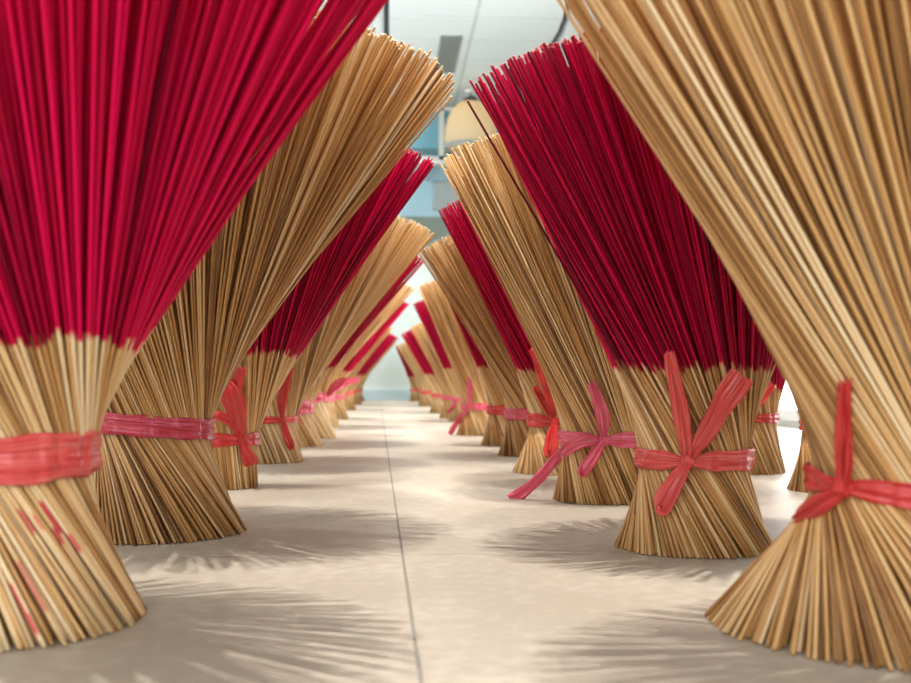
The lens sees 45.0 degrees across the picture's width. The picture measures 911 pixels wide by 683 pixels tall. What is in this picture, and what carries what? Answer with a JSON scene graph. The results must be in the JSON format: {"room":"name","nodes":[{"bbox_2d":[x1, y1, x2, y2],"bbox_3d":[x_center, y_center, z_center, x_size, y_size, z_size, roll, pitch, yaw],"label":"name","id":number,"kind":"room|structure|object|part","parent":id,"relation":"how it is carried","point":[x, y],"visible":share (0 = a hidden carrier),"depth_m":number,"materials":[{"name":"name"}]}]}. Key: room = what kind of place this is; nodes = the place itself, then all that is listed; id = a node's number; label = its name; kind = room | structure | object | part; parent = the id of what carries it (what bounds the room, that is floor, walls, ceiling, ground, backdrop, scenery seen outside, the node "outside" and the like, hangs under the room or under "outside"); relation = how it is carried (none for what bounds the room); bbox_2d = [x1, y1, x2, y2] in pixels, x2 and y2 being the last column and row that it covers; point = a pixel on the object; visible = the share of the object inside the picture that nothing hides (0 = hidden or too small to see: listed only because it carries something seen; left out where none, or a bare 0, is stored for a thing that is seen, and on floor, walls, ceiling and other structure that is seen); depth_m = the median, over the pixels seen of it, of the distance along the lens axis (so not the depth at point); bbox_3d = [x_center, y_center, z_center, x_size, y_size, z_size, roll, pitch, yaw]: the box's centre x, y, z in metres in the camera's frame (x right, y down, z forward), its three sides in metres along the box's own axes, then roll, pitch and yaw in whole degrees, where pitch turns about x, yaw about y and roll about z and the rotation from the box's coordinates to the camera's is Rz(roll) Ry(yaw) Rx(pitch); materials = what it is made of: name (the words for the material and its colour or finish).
{"room":"incense workshop","nodes":[
{"label":"incense workshop","id":0,"kind":"room"},
{"bbox_2d":[363,106,454,389],"bbox_3d":[-1.160,-0.756,9.309,4.220,2.500,0.100,0,-2,-4],"label":"wall","id":1,"kind":"structure","parent":0,"point":[389,373],"depth_m":9.27,"materials":[{"name":"paint"}]},
{"bbox_2d":[362,390,410,399],"bbox_3d":[-1.157,0.448,9.206,4.020,0.085,0.020,0,-2,-4],"label":"baseboard","id":2,"kind":"structure","parent":1,"relation":"attached to","point":[367,394],"depth_m":9.23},
{"bbox_2d":[398,167,449,216],"bbox_3d":[-0.169,-1.286,9.333,1.800,0.460,0.012,0,-2,-4],"label":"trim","id":3,"kind":"structure","parent":1,"relation":"attached to","point":[420,204],"depth_m":9.32,"materials":[{"name":"blue paint"}]},
{"bbox_2d":[399,216,453,245],"bbox_3d":[-0.169,-0.931,9.319,1.800,0.250,0.014,0,-2,-4],"label":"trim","id":4,"kind":"structure","parent":1,"relation":"attached to","point":[435,224],"depth_m":9.31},
{"bbox_2d":[417,160,462,179],"bbox_3d":[0.057,-1.437,9.250,0.840,0.135,0.184,0,-2,-4],"label":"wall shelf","id":5,"kind":"object","parent":1,"relation":"attached to","point":[436,162],"visible":0.12,"depth_m":9.16,"materials":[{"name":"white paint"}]},
{"bbox_2d":[433,181,458,209],"bbox_3d":[0.052,-1.236,9.322,0.490,0.244,0.026,0,-2,-4],"label":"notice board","id":6,"kind":"object","parent":1,"relation":"attached to","point":[443,192],"visible":0.36,"depth_m":9.31,"materials":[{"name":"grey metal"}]},
{"bbox_3d":[0.052,-1.236,9.322,0.490,0.244,0.026,0,-2,-4],"label":"board frame","id":7,"kind":"part","parent":6,"relation":"part of","materials":[{"name":"grey metal"}]},
{"bbox_2d":[406,107,498,160],"bbox_3d":[-0.115,-1.751,9.334,1.605,0.470,0.050,0,-2,-4],"label":"window","id":8,"kind":"structure","parent":1,"relation":"in","point":[431,142],"depth_m":9.32,"materials":[{"name":"glass"}]},
{"bbox_3d":[-0.118,-1.601,9.330,1.600,0.070,0.008,0,-2,-4],"label":"frame","id":9,"kind":"part","parent":8,"relation":"part of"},
{"bbox_3d":[-0.118,-1.771,9.344,1.600,0.410,0.008,0,-2,-4],"label":"pane","id":10,"kind":"part","parent":8,"relation":"part of","materials":[{"name":"teal glass"}]},
{"bbox_2d":[0,400,910,682],"bbox_3d":[-0.821,0.336,3.792,5.614,0.080,12.151,0,-2,-4],"label":"floor","id":11,"kind":"structure","parent":0,"point":[397,550],"depth_m":0.83,"materials":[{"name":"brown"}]},
{"bbox_2d":[0,0,387,653],"bbox_3d":[-0.261,-0.070,0.710,0.493,0.512,0.403,0,-2,-4],"label":"bundle","id":12,"kind":"object","parent":11,"relation":"on","point":[131,131],"visible":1,"depth_m":0.67,"materials":[{"name":"brown wood"}]},
{"bbox_2d":[93,10,454,545],"bbox_3d":[-0.244,-0.062,1.124,0.475,0.525,0.436,1,-2,-29],"label":"bundle","id":13,"kind":"object","parent":11,"relation":"on","point":[159,478],"visible":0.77,"depth_m":1.10,"materials":[{"name":"brown wood"}]},
{"bbox_2d":[212,148,433,489],"bbox_3d":[-0.266,-0.054,1.677,0.460,0.547,0.419,1,-2,-14],"label":"bundle","id":14,"kind":"object","parent":11,"relation":"on","point":[243,406],"visible":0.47,"depth_m":1.62,"materials":[{"name":"brown wood"}]},
{"bbox_2d":[257,215,434,463],"bbox_3d":[-0.275,-0.018,2.187,0.466,0.514,0.428,1,-2,-18],"label":"bundle","id":15,"kind":"object","parent":11,"relation":"on","point":[396,249],"visible":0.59,"depth_m":2.13,"materials":[{"name":"brown wood"}]},
{"bbox_2d":[296,256,423,447],"bbox_3d":[-0.311,-0.001,2.725,0.458,0.518,0.401,-1,-2,14],"label":"bundle","id":16,"kind":"object","parent":11,"relation":"on","point":[307,433],"visible":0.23,"depth_m":2.69,"materials":[{"name":"brown wood"}]},
{"bbox_2d":[334,327,391,418],"bbox_3d":[-0.469,0.111,4.647,0.396,0.430,0.384,0,-2,-4],"label":"bundle","id":17,"kind":"object","parent":11,"relation":"on","point":[339,406],"visible":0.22,"depth_m":4.61,"materials":[{"name":"brown wood"}]},
{"bbox_2d":[313,281,414,438],"bbox_3d":[-0.340,0.035,3.105,0.449,0.471,0.378,0,-2,-4],"label":"bundle","id":18,"kind":"object","parent":11,"relation":"on","point":[324,426],"visible":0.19,"depth_m":3.07,"materials":[{"name":"brown wood"}]},
{"bbox_2d":[359,374,369,400],"bbox_3d":[-0.741,0.231,8.748,0.413,0.486,0.395,0,-2,-4],"label":"bundle","id":19,"kind":"object","parent":11,"relation":"on","point":[361,388],"visible":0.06,"depth_m":8.71,"materials":[{"name":"brown wood"}]},
{"bbox_2d":[326,302,408,426],"bbox_3d":[-0.381,0.059,3.833,0.444,0.479,0.422,0,-2,9],"label":"bundle","id":20,"kind":"object","parent":11,"relation":"on","point":[369,344],"visible":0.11,"depth_m":3.80,"materials":[{"name":"brown wood"}]},
{"bbox_2d":[344,333,397,409],"bbox_3d":[-0.541,0.154,6.085,0.436,0.450,0.432,1,-3,-36],"label":"bundle","id":21,"kind":"object","parent":11,"relation":"on","point":[387,342],"visible":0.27,"depth_m":6.04,"materials":[{"name":"brown wood"}]},
{"bbox_2d":[353,341,396,404],"bbox_3d":[-0.630,0.190,7.474,0.434,0.478,0.432,-2,-3,38],"label":"bundle","id":22,"kind":"object","parent":11,"relation":"on","point":[357,401],"visible":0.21,"depth_m":7.43,"materials":[{"name":"brown wood"}]},
{"bbox_2d":[396,346,420,400],"bbox_3d":[-0.302,0.239,8.744,0.352,0.470,0.332,0,-2,7],"label":"bundle","id":23,"kind":"object","parent":11,"relation":"on","point":[415,394],"visible":0.42,"depth_m":8.69,"materials":[{"name":"brown wood"}]},
{"bbox_2d":[397,342,431,405],"bbox_3d":[-0.171,0.198,7.055,0.403,0.432,0.392,1,-2,-20],"label":"bundle","id":24,"kind":"object","parent":11,"relation":"on","point":[425,390],"visible":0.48,"depth_m":6.99,"materials":[{"name":"brown wood"}]},
{"bbox_2d":[401,329,442,412],"bbox_3d":[-0.062,0.138,5.511,0.409,0.441,0.409,2,-3,-45],"label":"bundle","id":25,"kind":"object","parent":11,"relation":"on","point":[436,405],"visible":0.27,"depth_m":5.45,"materials":[{"name":"brown wood"}]},
{"bbox_2d":[410,322,451,417],"bbox_3d":[-0.003,0.111,4.760,0.386,0.440,0.364,0,-2,-4],"label":"bundle","id":26,"kind":"object","parent":11,"relation":"on","point":[422,336],"visible":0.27,"depth_m":4.71,"materials":[{"name":"brown wood"}]},
{"bbox_2d":[413,300,461,421],"bbox_3d":[0.039,0.060,4.362,0.412,0.514,0.393,0,-2,-13],"label":"bundle","id":27,"kind":"object","parent":11,"relation":"on","point":[454,411],"visible":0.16,"depth_m":4.31,"materials":[{"name":"brown wood"}]},
{"bbox_2d":[417,280,487,435],"bbox_3d":[0.072,0.038,3.273,0.360,0.482,0.356,-1,-3,35],"label":"bundle","id":28,"kind":"object","parent":11,"relation":"on","point":[472,421],"visible":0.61,"depth_m":3.21,"materials":[{"name":"brown wood"}]},
{"bbox_2d":[441,286,505,446],"bbox_3d":[0.137,0.030,2.762,0.364,0.458,0.328,0,-2,4],"label":"bundle","id":29,"kind":"object","parent":11,"relation":"on","point":[495,428],"visible":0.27,"depth_m":2.72,"materials":[{"name":"brown wood"}]},
{"bbox_2d":[419,235,528,456],"bbox_3d":[0.165,-0.002,2.386,0.494,0.495,0.425,0,-2,-4],"label":"bundle","id":30,"kind":"object","parent":11,"relation":"on","point":[457,282],"visible":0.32,"depth_m":2.33,"materials":[{"name":"brown wood"}]},
{"bbox_2d":[438,198,560,475],"bbox_3d":[0.183,-0.026,1.949,0.428,0.512,0.399,0,-2,-4],"label":"bundle","id":31,"kind":"object","parent":11,"relation":"on","point":[542,442],"visible":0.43,"depth_m":1.89,"materials":[{"name":"brown wood"}]},
{"bbox_2d":[440,133,638,504],"bbox_3d":[0.198,-0.040,1.488,0.438,0.515,0.392,0,-2,-4],"label":"bundle","id":32,"kind":"object","parent":11,"relation":"on","point":[597,439],"visible":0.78,"depth_m":1.43,"materials":[{"name":"brown wood"}]},
{"bbox_2d":[466,28,775,559],"bbox_3d":[0.230,-0.051,1.061,0.422,0.499,0.388,1,-2,-33],"label":"bundle","id":33,"kind":"object","parent":11,"relation":"on","point":[693,367],"visible":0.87,"depth_m":1.00,"materials":[{"name":"brown wood"}]},
{"bbox_2d":[557,0,910,673],"bbox_3d":[0.282,-0.072,0.685,0.496,0.515,0.354,0,-2,-7],"label":"bundle","id":34,"kind":"object","parent":11,"relation":"on","point":[786,122],"visible":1,"depth_m":0.65,"materials":[{"name":"brown wood"}]},
{"bbox_2d":[750,364,785,474],"bbox_3d":[0.540,0.008,1.960,0.296,0.444,0.299,-2,-3,44],"label":"bundle","id":35,"kind":"object","parent":11,"relation":"on","point":[765,440],"visible":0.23,"depth_m":1.89,"materials":[{"name":"brown wood"}]},
{"bbox_2d":[787,420,809,492],"bbox_3d":[0.622,-0.002,1.592,0.280,0.439,0.225,0,-2,-9],"label":"bundle","id":36,"kind":"object","parent":11,"relation":"on","point":[796,483],"visible":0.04,"depth_m":1.60,"materials":[{"name":"brown wood"}]},
{"bbox_2d":[320,0,599,105],"bbox_3d":[-0.591,-2.242,4.155,5.378,0.100,11.496,0,-2,-4],"label":"ceiling","id":37,"kind":"structure","parent":0,"point":[493,32],"depth_m":7.31,"materials":[{"name":"grey paint"}]},
{"bbox_2d":[384,0,388,41],"bbox_3d":[-0.331,-1.718,5.255,0.080,0.870,0.080,0,-2,-4],"label":"hanging cable","id":38,"kind":"object","parent":37,"relation":"hanging from","point":[386,7],"visible":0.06,"depth_m":5.24,"materials":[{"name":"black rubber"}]},
{"bbox_2d":[435,35,462,72],"bbox_3d":[-0.053,-2.056,7.900,0.150,0.008,0.888,0,-2,-4],"label":"ceiling vent","id":39,"kind":"object","parent":37,"relation":"in","point":[449,46],"visible":0.91,"depth_m":7.83,"materials":[{"name":"grey metal"}]},
{"bbox_2d":[444,89,496,153],"bbox_3d":[0.123,-1.783,8.844,0.426,0.478,0.426,0,-2,-4],"label":"pendant lamp","id":40,"kind":"object","parent":37,"relation":"hanging from","point":[462,125],"visible":0.81,"depth_m":8.68,"materials":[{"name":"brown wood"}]},
{"bbox_2d":[547,3,570,45],"bbox_3d":[0.408,-1.652,4.295,0.138,1.070,0.080,0,-2,-4],"label":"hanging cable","id":41,"kind":"object","parent":37,"relation":"hanging from","point":[561,30],"visible":0.52,"depth_m":4.27,"materials":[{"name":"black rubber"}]},
{"bbox_2d":[593,54,799,426],"bbox_3d":[1.229,-0.947,4.009,0.100,2.500,10.780,0,-2,-4],"label":"wall","id":42,"kind":"structure","parent":0,"point":[781,422],"depth_m":3.91,"materials":[{"name":"white paint"}]},
{"bbox_2d":[778,383,799,421],"bbox_3d":[1.199,-0.801,4.163,0.080,2.180,4.300,0,-2,-4],"label":"window","id":43,"kind":"structure","parent":42,"relation":"in","point":[787,410],"depth_m":3.96,"materials":[{"name":"white paint"}]},
{"bbox_3d":[1.207,-0.796,4.163,0.015,2.090,4.200,0,-2,-4],"label":"pane","id":44,"kind":"part","parent":43,"relation":"part of","materials":[{"name":"clear glass"}]}
]}

